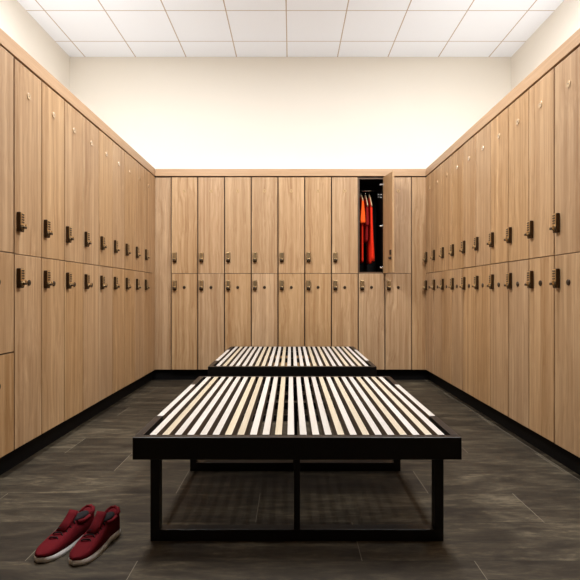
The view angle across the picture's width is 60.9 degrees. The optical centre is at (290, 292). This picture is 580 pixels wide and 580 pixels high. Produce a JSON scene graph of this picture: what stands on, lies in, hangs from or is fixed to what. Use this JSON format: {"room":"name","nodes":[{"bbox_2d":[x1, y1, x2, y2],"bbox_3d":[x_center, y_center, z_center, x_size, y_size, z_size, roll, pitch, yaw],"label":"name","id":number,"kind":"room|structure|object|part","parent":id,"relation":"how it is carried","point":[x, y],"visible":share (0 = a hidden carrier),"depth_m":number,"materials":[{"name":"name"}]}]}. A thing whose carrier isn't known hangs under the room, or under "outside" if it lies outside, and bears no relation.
{"room":"locker room","nodes":[
{"label":"locker room","id":0,"kind":"room"},
{"bbox_2d":[0,0,69,90],"bbox_3d":[-2.722,-0.927,1.730,0.100,3.835,8.659,0,0,0],"label":"wall","id":1,"kind":"structure","parent":0,"point":[15,21],"depth_m":5.14,"materials":[{"name":"beige paint"}]},
{"bbox_2d":[0,380,579,579],"bbox_3d":[-0.005,1.040,1.730,5.534,0.100,8.659,0,0,0],"label":"floor","id":2,"kind":"structure","parent":0,"point":[512,510],"depth_m":2.29,"materials":[{"name":"stone"}]},
{"bbox_2d":[0,352,13,457],"bbox_3d":[-1.710,0.600,2.560,0.463,0.539,0.299,0,0,0],"label":"locker","id":3,"kind":"object","parent":2,"relation":"on","point":[6,359],"visible":1,"depth_m":2.63,"materials":[{"name":"brown wood"}]},
{"bbox_2d":[0,252,13,353],"bbox_3d":[-1.710,0.057,2.560,0.463,0.539,0.299,0,0,0],"label":"locker","id":4,"kind":"object","parent":3,"relation":"on","point":[6,259],"visible":1,"depth_m":2.63,"materials":[{"name":"brown wood"}]},
{"bbox_2d":[0,46,12,252],"bbox_3d":[-1.711,-0.755,2.560,0.462,1.079,0.299,0,0,0],"label":"locker","id":5,"kind":"object","parent":4,"relation":"on","point":[6,59],"visible":1,"depth_m":2.64,"materials":[{"name":"brown wood"}]},
{"bbox_2d":[10,254,40,449],"bbox_3d":[-1.710,0.329,2.860,0.463,1.080,0.299,0,0,0],"label":"locker","id":6,"kind":"object","parent":2,"relation":"on","point":[27,269],"visible":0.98,"depth_m":2.83,"materials":[{"name":"brown wood"}]},
{"bbox_2d":[12,58,40,256],"bbox_3d":[-1.711,-0.751,2.860,0.463,1.079,0.299,0,0,0],"label":"locker","id":7,"kind":"object","parent":6,"relation":"on","point":[26,86],"visible":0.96,"depth_m":2.83,"materials":[{"name":"brown wood"}]},
{"bbox_2d":[41,258,63,433],"bbox_3d":[-1.711,0.329,3.160,0.462,1.080,0.299,0,0,0],"label":"locker","id":8,"kind":"object","parent":2,"relation":"on","point":[52,271],"visible":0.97,"depth_m":3.15,"materials":[{"name":"brown wood"}]},
{"bbox_2d":[38,82,63,260],"bbox_3d":[-1.711,-0.751,3.160,0.463,1.079,0.299,0,0,0],"label":"locker","id":9,"kind":"object","parent":8,"relation":"on","point":[52,104],"visible":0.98,"depth_m":3.15,"materials":[{"name":"brown wood"}]},
{"bbox_2d":[34,504,94,562],"bbox_3d":[-0.878,0.927,1.928,0.095,0.125,0.280,0,0,20],"label":"trainer","id":10,"kind":"object","parent":2,"relation":"on","point":[75,524],"visible":0.98,"depth_m":1.90,"materials":[{"name":"red fabric"}]},
{"bbox_2d":[64,261,82,420],"bbox_3d":[-1.711,0.329,3.460,0.462,1.080,0.299,0,0,0],"label":"locker","id":11,"kind":"object","parent":2,"relation":"on","point":[73,272],"visible":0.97,"depth_m":3.45,"materials":[{"name":"brown wood"}]},
{"bbox_2d":[61,101,82,262],"bbox_3d":[-1.711,-0.751,3.460,0.462,1.079,0.299,0,0,0],"label":"locker","id":12,"kind":"object","parent":11,"relation":"on","point":[73,120],"visible":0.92,"depth_m":3.45,"materials":[{"name":"brown wood"}]},
{"bbox_2d":[0,372,151,474],"bbox_3d":[-1.582,0.929,1.540,0.020,0.121,8.079,0,0,0],"label":"baseboard","id":13,"kind":"structure","parent":2,"relation":"on","point":[8,461],"depth_m":3.39,"materials":[{"name":"black laminate"}]},
{"bbox_2d":[83,264,98,409],"bbox_3d":[-1.711,0.329,3.760,0.461,1.080,0.299,0,0,0],"label":"locker","id":14,"kind":"object","parent":2,"relation":"on","point":[90,272],"visible":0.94,"depth_m":3.74,"materials":[{"name":"brown wood"}]},
{"bbox_2d":[81,117,98,264],"bbox_3d":[-1.711,-0.751,3.760,0.461,1.079,0.299,0,0,0],"label":"locker","id":15,"kind":"object","parent":14,"relation":"on","point":[90,132],"visible":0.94,"depth_m":3.74,"materials":[{"name":"brown wood"}]},
{"bbox_2d":[68,505,120,565],"bbox_3d":[-0.756,0.927,1.913,0.095,0.125,0.280,0,0,12],"label":"trainer","id":16,"kind":"object","parent":2,"relation":"on","point":[104,528],"visible":1,"depth_m":1.89,"materials":[{"name":"red fabric"}]},
{"bbox_2d":[99,266,111,400],"bbox_3d":[-1.711,0.329,4.060,0.461,1.080,0.299,0,0,0],"label":"locker","id":17,"kind":"object","parent":2,"relation":"on","point":[105,273],"visible":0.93,"depth_m":4.05,"materials":[{"name":"brown wood"}]},
{"bbox_2d":[96,130,112,266],"bbox_3d":[-1.711,-0.751,4.060,0.463,1.079,0.299,0,0,0],"label":"locker","id":18,"kind":"object","parent":17,"relation":"on","point":[105,144],"visible":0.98,"depth_m":4.04,"materials":[{"name":"brown wood"}]},
{"bbox_2d":[112,268,123,393],"bbox_3d":[-1.711,0.329,4.360,0.461,1.080,0.299,0,0,0],"label":"locker","id":19,"kind":"object","parent":2,"relation":"on","point":[117,274],"visible":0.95,"depth_m":4.33,"materials":[{"name":"brown wood"}]},
{"bbox_2d":[111,142,123,268],"bbox_3d":[-1.711,-0.751,4.360,0.462,1.079,0.299,0,0,0],"label":"locker","id":20,"kind":"object","parent":19,"relation":"on","point":[118,153],"visible":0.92,"depth_m":4.35,"materials":[{"name":"brown wood"}]},
{"bbox_2d":[124,269,134,386],"bbox_3d":[-1.711,0.329,4.660,0.463,1.080,0.299,0,0,0],"label":"locker","id":21,"kind":"object","parent":2,"relation":"on","point":[129,275],"visible":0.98,"depth_m":4.64,"materials":[{"name":"brown wood"}]},
{"bbox_2d":[124,152,134,270],"bbox_3d":[-1.711,-0.751,4.660,0.462,1.079,0.299,0,0,0],"label":"locker","id":22,"kind":"object","parent":21,"relation":"on","point":[129,162],"visible":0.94,"depth_m":4.65,"materials":[{"name":"brown wood"}]},
{"bbox_2d":[135,271,143,380],"bbox_3d":[-1.710,0.329,4.960,0.463,1.080,0.299,0,0,0],"label":"locker","id":23,"kind":"object","parent":2,"relation":"on","point":[139,276],"visible":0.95,"depth_m":4.95,"materials":[{"name":"brown wood"}]},
{"bbox_2d":[133,161,143,271],"bbox_3d":[-1.711,-0.751,4.960,0.461,1.079,0.299,0,0,0],"label":"locker","id":24,"kind":"object","parent":23,"relation":"on","point":[139,170],"visible":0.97,"depth_m":4.96,"materials":[{"name":"brown wood"}]},
{"bbox_2d":[144,272,151,375],"bbox_3d":[-1.711,0.329,5.260,0.462,1.080,0.299,0,0,0],"label":"locker","id":25,"kind":"object","parent":2,"relation":"on","point":[147,276],"visible":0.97,"depth_m":5.23,"materials":[{"name":"brown wood"}]},
{"bbox_2d":[144,168,151,272],"bbox_3d":[-1.711,-0.751,5.260,0.463,1.079,0.299,0,0,0],"label":"locker","id":26,"kind":"object","parent":25,"relation":"on","point":[147,175],"visible":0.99,"depth_m":5.22,"materials":[{"name":"brown wood"}]},
{"bbox_2d":[152,175,154,370],"bbox_3d":[-1.536,-0.211,5.473,0.020,2.160,0.120,0,0,0],"label":"trim","id":27,"kind":"structure","parent":2,"relation":"on","point":[153,177],"depth_m":5.47,"materials":[{"name":"brown wood"}]},
{"bbox_2d":[155,178,170,369],"bbox_3d":[-1.447,-0.211,5.556,0.190,2.160,0.018,0,0,0],"label":"trim","id":28,"kind":"structure","parent":2,"relation":"on","point":[162,185],"depth_m":5.55,"materials":[{"name":"brown wood"}]},
{"bbox_2d":[172,274,197,369],"bbox_3d":[-1.196,0.329,5.718,0.299,1.080,0.462,0,0,0],"label":"locker","id":29,"kind":"object","parent":2,"relation":"on","point":[184,286],"visible":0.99,"depth_m":5.53,"materials":[{"name":"brown wood"}]},
{"bbox_2d":[172,177,197,273],"bbox_3d":[-1.196,-0.751,5.718,0.299,1.079,0.462,0,0,0],"label":"locker","id":30,"kind":"object","parent":29,"relation":"on","point":[184,189],"visible":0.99,"depth_m":5.53,"materials":[{"name":"brown wood"}]},
{"bbox_2d":[155,169,425,175],"bbox_3d":[-0.005,-1.345,5.540,3.033,0.080,0.022,0,0,0],"label":"trim","id":31,"kind":"structure","parent":30,"relation":"on","point":[158,172],"depth_m":5.53,"materials":[{"name":"brown wood"}]},
{"bbox_2d":[198,274,224,369],"bbox_3d":[-0.896,0.329,5.718,0.299,1.080,0.463,0,0,0],"label":"locker","id":32,"kind":"object","parent":2,"relation":"on","point":[211,287],"visible":0.93,"depth_m":5.53,"materials":[{"name":"brown wood"}]},
{"bbox_2d":[198,177,224,273],"bbox_3d":[-0.896,-0.751,5.718,0.299,1.079,0.462,0,0,0],"label":"locker","id":33,"kind":"object","parent":32,"relation":"on","point":[211,190],"visible":0.99,"depth_m":5.53,"materials":[{"name":"brown wood"}]},
{"bbox_2d":[225,274,250,350],"bbox_3d":[-0.596,0.329,5.718,0.299,1.080,0.463,0,0,0],"label":"locker","id":34,"kind":"object","parent":2,"relation":"on","point":[237,286],"visible":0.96,"depth_m":5.53,"materials":[{"name":"brown wood"}]},
{"bbox_2d":[225,177,251,273],"bbox_3d":[-0.596,-0.751,5.718,0.299,1.079,0.462,0,0,0],"label":"locker","id":35,"kind":"object","parent":34,"relation":"on","point":[237,189],"visible":0.98,"depth_m":5.53,"materials":[{"name":"brown wood"}]},
{"bbox_2d":[251,274,277,365],"bbox_3d":[-0.296,0.329,5.718,0.299,1.080,0.462,0,0,0],"label":"locker","id":36,"kind":"object","parent":2,"relation":"on","point":[264,287],"visible":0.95,"depth_m":5.53,"materials":[{"name":"brown wood"}]},
{"bbox_2d":[251,177,277,273],"bbox_3d":[-0.296,-0.751,5.718,0.299,1.079,0.463,0,0,0],"label":"locker","id":37,"kind":"object","parent":36,"relation":"on","point":[264,190],"visible":0.99,"depth_m":5.53,"materials":[{"name":"brown wood"}]},
{"bbox_2d":[152,369,428,379],"bbox_3d":[-0.005,0.929,5.589,3.134,0.121,0.020,0,0,0],"label":"baseboard","id":38,"kind":"structure","parent":2,"relation":"on","point":[171,374],"depth_m":5.58,"materials":[{"name":"black laminate"}]},
{"bbox_2d":[278,274,304,365],"bbox_3d":[0.004,0.329,5.718,0.299,1.080,0.462,0,0,0],"label":"locker","id":39,"kind":"object","parent":2,"relation":"on","point":[291,287],"visible":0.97,"depth_m":5.53,"materials":[{"name":"brown wood"}]},
{"bbox_2d":[278,177,304,273],"bbox_3d":[0.004,-0.751,5.718,0.299,1.079,0.462,0,0,0],"label":"locker","id":40,"kind":"object","parent":39,"relation":"on","point":[291,190],"visible":0.99,"depth_m":5.53,"materials":[{"name":"brown wood"}]},
{"bbox_2d":[208,346,376,420],"bbox_3d":[0.009,0.776,4.435,1.280,0.428,1.400,0,0,0],"label":"slatted bench","id":41,"kind":"object","parent":2,"relation":"on","point":[236,360],"visible":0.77,"depth_m":4.04,"materials":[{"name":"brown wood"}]},
{"bbox_3d":[0.009,0.800,4.573,1.167,0.379,0.046,0,0,0],"label":"leg frame","id":42,"kind":"part","parent":41,"relation":"part of","materials":[{"name":"beige wood"}]},
{"bbox_3d":[0.009,0.800,5.067,1.167,0.379,0.046,0,0,0],"label":"leg frame","id":43,"kind":"part","parent":41,"relation":"part of","materials":[{"name":"beige wood"}]},
{"bbox_3d":[0.009,0.608,4.435,1.280,0.087,1.400,0,0,0],"label":"frame","id":44,"kind":"part","parent":41,"relation":"part of","materials":[{"name":"beige wood"}]},
{"bbox_3d":[0.009,0.800,3.803,1.167,0.379,0.046,0,0,0],"label":"leg frame","id":45,"kind":"part","parent":41,"relation":"part of","materials":[{"name":"beige wood"}]},
{"bbox_2d":[133,376,461,540],"bbox_3d":[0.024,0.776,2.615,1.280,0.428,1.400,0,0,0],"label":"slatted bench","id":46,"kind":"object","parent":2,"relation":"on","point":[391,426],"visible":1,"depth_m":2.02,"materials":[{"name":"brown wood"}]},
{"bbox_3d":[-0.542,0.796,1.983,0.036,0.298,0.046,0,0,0],"label":"leg","id":47,"kind":"part","parent":46,"relation":"part of","materials":[{"name":"black metal"}]},
{"bbox_3d":[0.024,0.800,3.247,1.167,0.379,0.046,0,0,0],"label":"leg frame","id":48,"kind":"part","parent":46,"relation":"part of","materials":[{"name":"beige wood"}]},
{"bbox_3d":[0.024,0.796,2.753,0.024,0.298,0.046,0,0,0],"label":"post","id":49,"kind":"part","parent":46,"relation":"part of","materials":[{"name":"black metal"}]},
{"bbox_3d":[0.024,0.800,2.753,1.167,0.379,0.046,0,0,0],"label":"leg frame","id":50,"kind":"part","parent":46,"relation":"part of","materials":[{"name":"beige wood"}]},
{"bbox_3d":[0.024,0.800,1.983,1.167,0.379,0.046,0,0,0],"label":"leg frame","id":51,"kind":"part","parent":46,"relation":"part of","materials":[{"name":"black metal"}]},
{"bbox_3d":[0.024,0.796,1.983,0.024,0.298,0.046,0,0,0],"label":"post","id":52,"kind":"part","parent":46,"relation":"part of","materials":[{"name":"black metal"}]},
{"bbox_3d":[0.024,0.608,2.615,1.280,0.087,1.400,0,0,0],"label":"frame","id":53,"kind":"part","parent":46,"relation":"part of","materials":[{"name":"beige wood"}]},
{"bbox_3d":[0.589,0.796,1.983,0.036,0.298,0.046,0,0,0],"label":"leg","id":54,"kind":"part","parent":46,"relation":"part of","materials":[{"name":"black metal"}]},
{"bbox_2d":[305,274,330,365],"bbox_3d":[0.304,0.329,5.718,0.299,1.080,0.463,0,0,0],"label":"locker","id":55,"kind":"object","parent":2,"relation":"on","point":[317,286],"visible":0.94,"depth_m":5.53,"materials":[{"name":"brown wood"}]},
{"bbox_2d":[305,177,330,273],"bbox_3d":[0.304,-0.751,5.718,0.299,1.079,0.462,0,0,0],"label":"locker","id":56,"kind":"object","parent":55,"relation":"on","point":[317,189],"visible":0.99,"depth_m":5.53,"materials":[{"name":"brown wood"}]},
{"bbox_2d":[331,274,357,349],"bbox_3d":[0.604,0.329,5.717,0.299,1.080,0.463,0,0,0],"label":"locker","id":57,"kind":"object","parent":2,"relation":"on","point":[344,287],"visible":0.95,"depth_m":5.53,"materials":[{"name":"brown wood"}]},
{"bbox_2d":[331,177,357,273],"bbox_3d":[0.604,-0.751,5.718,0.299,1.079,0.462,0,0,0],"label":"locker","id":58,"kind":"object","parent":57,"relation":"on","point":[344,190],"visible":0.99,"depth_m":5.53,"materials":[{"name":"brown wood"}]},
{"bbox_2d":[358,274,384,369],"bbox_3d":[0.904,0.329,5.718,0.299,1.080,0.461,0,0,0],"label":"locker","id":59,"kind":"object","parent":2,"relation":"on","point":[371,287],"visible":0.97,"depth_m":5.53,"materials":[{"name":"brown wood"}]},
{"bbox_2d":[358,171,393,273],"bbox_3d":[0.927,-0.751,5.594,0.344,1.079,0.710,0,0,0],"label":"locker","id":60,"kind":"object","parent":59,"relation":"on","point":[380,190],"visible":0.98,"depth_m":5.59,"materials":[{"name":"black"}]},
{"bbox_3d":[0.904,-1.182,5.744,0.267,0.019,0.019,0,0,0],"label":"hanging rod","id":61,"kind":"part","parent":60,"relation":"part of","materials":[{"name":"black metal"}]},
{"bbox_3d":[1.065,-0.752,5.382,0.020,1.075,0.286,0,0,-10],"label":"door","id":62,"kind":"part","parent":60,"relation":"part of","materials":[{"name":"brown wood"}]},
{"bbox_3d":[0.812,-1.116,5.751,0.012,0.168,0.382,0,0,0],"label":"hanger","id":63,"kind":"object","parent":60,"relation":"hanging from","visible":0},
{"bbox_2d":[359,197,365,263],"bbox_3d":[0.813,-0.728,5.738,0.062,0.778,0.367,0,0,0],"label":"robe","id":64,"kind":"object","parent":63,"relation":"hanging from","point":[361,203],"visible":0.77,"depth_m":5.61,"materials":[{"name":"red fabric"}]},
{"bbox_3d":[0.912,-1.084,5.751,0.012,0.231,0.387,0,0,0],"label":"hanger","id":65,"kind":"object","parent":60,"relation":"hanging from","visible":0},
{"bbox_2d":[366,198,374,264],"bbox_3d":[0.913,-0.719,5.743,0.057,0.779,0.336,0,0,-7],"label":"coat","id":66,"kind":"object","parent":65,"relation":"hanging from","point":[370,256],"visible":0.77,"depth_m":5.61,"materials":[{"name":"red fabric"}]},
{"bbox_2d":[385,274,410,369],"bbox_3d":[1.204,0.329,5.718,0.299,1.080,0.462,0,0,0],"label":"locker","id":67,"kind":"object","parent":2,"relation":"on","point":[397,286],"visible":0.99,"depth_m":5.53,"materials":[{"name":"brown wood"}]},
{"bbox_2d":[384,177,410,273],"bbox_3d":[1.204,-0.751,5.718,0.299,1.079,0.461,0,0,0],"label":"locker","id":68,"kind":"object","parent":67,"relation":"on","point":[402,185],"visible":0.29,"depth_m":5.53,"materials":[{"name":"brown wood"}]},
{"bbox_2d":[411,177,426,369],"bbox_3d":[1.444,-0.211,5.544,0.175,2.160,0.018,0,0,0],"label":"trim","id":69,"kind":"structure","parent":2,"relation":"on","point":[418,184],"depth_m":5.54,"materials":[{"name":"brown wood"}]},
{"bbox_2d":[423,273,433,373],"bbox_3d":[1.701,0.329,5.383,0.462,1.080,0.299,0,0,0],"label":"locker","id":70,"kind":"object","parent":2,"relation":"on","point":[429,276],"visible":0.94,"depth_m":5.38,"materials":[{"name":"brown wood"}]},
{"bbox_2d":[423,171,433,272],"bbox_3d":[1.701,-0.751,5.383,0.461,1.079,0.299,0,0,0],"label":"locker","id":71,"kind":"object","parent":70,"relation":"on","point":[430,178],"visible":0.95,"depth_m":5.38,"materials":[{"name":"brown wood"}]},
{"bbox_2d":[430,272,441,377],"bbox_3d":[1.701,0.329,5.083,0.461,1.080,0.299,0,0,0],"label":"locker","id":72,"kind":"object","parent":2,"relation":"on","point":[437,275],"visible":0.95,"depth_m":5.09,"materials":[{"name":"brown wood"}]},
{"bbox_2d":[430,164,441,271],"bbox_3d":[1.700,-0.751,5.083,0.463,1.079,0.299,0,0,0],"label":"locker","id":73,"kind":"object","parent":72,"relation":"on","point":[438,171],"visible":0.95,"depth_m":5.08,"materials":[{"name":"brown wood"}]},
{"bbox_3d":[1.521,-0.751,5.083,0.020,1.075,0.290,0,0,0],"label":"door","id":74,"kind":"part","parent":73,"relation":"part of","materials":[{"name":"brown wood"}]},
{"bbox_3d":[1.523,0.329,5.083,0.020,1.076,0.290,0,0,0],"label":"door","id":75,"kind":"part","parent":72,"relation":"part of","materials":[{"name":"brown wood"}]},
{"bbox_2d":[439,270,451,383],"bbox_3d":[1.700,0.329,4.783,0.463,1.080,0.299,0,0,0],"label":"locker","id":76,"kind":"object","parent":2,"relation":"on","point":[446,275],"visible":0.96,"depth_m":4.79,"materials":[{"name":"brown wood"}]},
{"bbox_2d":[439,156,451,270],"bbox_3d":[1.701,-0.751,4.783,0.462,1.079,0.299,0,0,0],"label":"locker","id":77,"kind":"object","parent":76,"relation":"on","point":[447,165],"visible":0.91,"depth_m":4.79,"materials":[{"name":"brown wood"}]},
{"bbox_2d":[448,269,462,390],"bbox_3d":[1.701,0.329,4.483,0.463,1.080,0.299,0,0,0],"label":"locker","id":78,"kind":"object","parent":2,"relation":"on","point":[455,281],"visible":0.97,"depth_m":4.47,"materials":[{"name":"brown wood"}]},
{"bbox_2d":[448,146,463,269],"bbox_3d":[1.701,-0.751,4.483,0.462,1.079,0.299,0,0,0],"label":"locker","id":79,"kind":"object","parent":78,"relation":"on","point":[457,157],"visible":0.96,"depth_m":4.48,"materials":[{"name":"brown wood"}]},
{"bbox_3d":[1.522,-0.751,4.483,0.020,1.075,0.290,0,0,0],"label":"door","id":80,"kind":"part","parent":79,"relation":"part of","materials":[{"name":"brown wood"}]},
{"bbox_2d":[459,267,475,397],"bbox_3d":[1.701,0.329,4.183,0.461,1.080,0.299,0,0,0],"label":"locker","id":81,"kind":"object","parent":2,"relation":"on","point":[467,281],"visible":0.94,"depth_m":4.18,"materials":[{"name":"brown wood"}]},
{"bbox_2d":[459,135,477,267],"bbox_3d":[1.701,-0.751,4.183,0.462,1.079,0.299,0,0,0],"label":"locker","id":82,"kind":"object","parent":81,"relation":"on","point":[469,149],"visible":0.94,"depth_m":4.17,"materials":[{"name":"brown wood"}]},
{"bbox_3d":[1.522,-0.752,4.183,0.020,1.075,0.290,0,0,0],"label":"door","id":83,"kind":"part","parent":82,"relation":"part of","materials":[{"name":"brown wood"}]},
{"bbox_2d":[472,265,490,406],"bbox_3d":[1.701,0.329,3.883,0.462,1.080,0.299,0,0,0],"label":"locker","id":84,"kind":"object","parent":2,"relation":"on","point":[481,280],"visible":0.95,"depth_m":3.87,"materials":[{"name":"brown wood"}]},
{"bbox_2d":[472,122,491,265],"bbox_3d":[1.701,-0.751,3.883,0.462,1.079,0.299,0,0,0],"label":"locker","id":85,"kind":"object","parent":84,"relation":"on","point":[483,138],"visible":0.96,"depth_m":3.87,"materials":[{"name":"brown wood"}]},
{"bbox_2d":[487,262,508,416],"bbox_3d":[1.701,0.329,3.583,0.462,1.080,0.299,0,0,0],"label":"locker","id":86,"kind":"object","parent":2,"relation":"on","point":[497,278],"visible":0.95,"depth_m":3.58,"materials":[{"name":"brown wood"}]},
{"bbox_2d":[487,108,508,263],"bbox_3d":[1.701,-0.751,3.583,0.462,1.079,0.299,0,0,0],"label":"locker","id":87,"kind":"object","parent":86,"relation":"on","point":[499,125],"visible":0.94,"depth_m":3.58,"materials":[{"name":"brown wood"}]},
{"bbox_2d":[429,372,579,474],"bbox_3d":[1.572,0.929,1.540,0.020,0.121,8.079,0,0,0],"label":"baseboard","id":88,"kind":"structure","parent":2,"relation":"on","point":[571,461],"depth_m":3.40,"materials":[{"name":"black laminate"}]},
{"bbox_2d":[504,260,528,427],"bbox_3d":[1.701,0.329,3.283,0.462,1.080,0.299,0,0,0],"label":"locker","id":89,"kind":"object","parent":2,"relation":"on","point":[516,278],"visible":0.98,"depth_m":3.28,"materials":[{"name":"brown wood"}]},
{"bbox_2d":[504,90,528,261],"bbox_3d":[1.701,-0.751,3.283,0.463,1.079,0.299,0,0,0],"label":"locker","id":90,"kind":"object","parent":89,"relation":"on","point":[518,112],"visible":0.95,"depth_m":3.28,"materials":[{"name":"brown wood"}]},
{"bbox_2d":[524,256,554,442],"bbox_3d":[1.701,0.329,2.983,0.462,1.080,0.299,0,0,0],"label":"locker","id":91,"kind":"object","parent":2,"relation":"on","point":[539,275],"visible":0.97,"depth_m":2.96,"materials":[{"name":"brown wood"}]},
{"bbox_2d":[524,68,557,258],"bbox_3d":[1.700,-0.751,2.983,0.463,1.079,0.299,0,0,0],"label":"locker","id":92,"kind":"object","parent":91,"relation":"on","point":[542,94],"visible":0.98,"depth_m":2.96,"materials":[{"name":"brown wood"}]},
{"bbox_2d":[549,252,579,457],"bbox_3d":[1.701,0.329,2.683,0.462,1.080,0.299,0,0,0],"label":"locker","id":93,"kind":"object","parent":2,"relation":"on","point":[566,273],"visible":1,"depth_m":2.70,"materials":[{"name":"brown wood"}]},
{"bbox_2d":[549,47,579,254],"bbox_3d":[1.701,-0.751,2.683,0.462,1.079,0.299,0,0,0],"label":"locker","id":94,"kind":"object","parent":93,"relation":"on","point":[566,217],"visible":1,"depth_m":2.70,"materials":[{"name":"brown wood"}]},
{"bbox_3d":[-1.532,-0.212,-0.046,0.020,2.161,4.907,0,0,0],"label":"trim","id":95,"kind":"structure","parent":2,"relation":"on","visible":0},
{"bbox_2d":[0,28,154,175],"bbox_3d":[-1.533,-1.345,1.514,0.022,0.080,8.028,0,0,0],"label":"trim","id":96,"kind":"structure","parent":95,"relation":"on","point":[6,41],"depth_m":3.31,"materials":[{"name":"brown wood"}]},
{"bbox_3d":[1.522,-0.212,0.015,0.020,2.161,5.030,0,0,0],"label":"trim","id":97,"kind":"structure","parent":2,"relation":"on","visible":0},
{"bbox_2d":[426,28,579,175],"bbox_3d":[1.523,-1.345,1.514,0.022,0.080,8.028,0,0,0],"label":"trim","id":98,"kind":"structure","parent":97,"relation":"on","point":[572,43],"depth_m":3.31,"materials":[{"name":"brown wood"}]},
{"bbox_2d":[70,57,510,368],"bbox_3d":[-0.005,-0.927,6.009,5.334,3.835,0.100,0,0,0],"label":"wall","id":99,"kind":"structure","parent":0,"point":[174,112],"depth_m":5.96,"materials":[{"name":"beige paint"}]},
{"bbox_2d":[41,81,426,177],"bbox_3d":[-0.005,-1.335,1.544,3.154,0.080,8.089,0,0,0],"label":"trim","id":100,"kind":"structure","parent":99,"relation":"attached to","point":[41,81],"depth_m":5.58,"materials":[{"name":"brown oak veneer"}]},
{"bbox_2d":[17,0,563,56],"bbox_3d":[-0.005,-2.895,1.730,5.534,0.100,8.659,0,0,0],"label":"ceiling","id":101,"kind":"structure","parent":0,"point":[81,28],"depth_m":5.24,"materials":[{"name":"tile"}]},
{"bbox_2d":[511,0,579,89],"bbox_3d":[2.712,-0.927,1.730,0.100,3.835,8.659,0,0,0],"label":"wall","id":102,"kind":"structure","parent":0,"point":[564,21],"depth_m":5.14,"materials":[{"name":"beige paint"}]},
{"bbox_3d":[0.866,-1.084,5.751,0.012,0.231,0.387,0,0,0],"label":"hanger","id":103,"kind":"object","parent":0,"visible":0},
{"bbox_2d":[363,197,368,243],"bbox_3d":[0.866,-0.844,5.745,0.049,0.530,0.323,0,0,0],"label":"shirt","id":104,"kind":"object","parent":103,"relation":"hanging from","point":[365,225],"visible":0.77,"depth_m":5.63,"materials":[{"name":"red fabric"}]}
]}

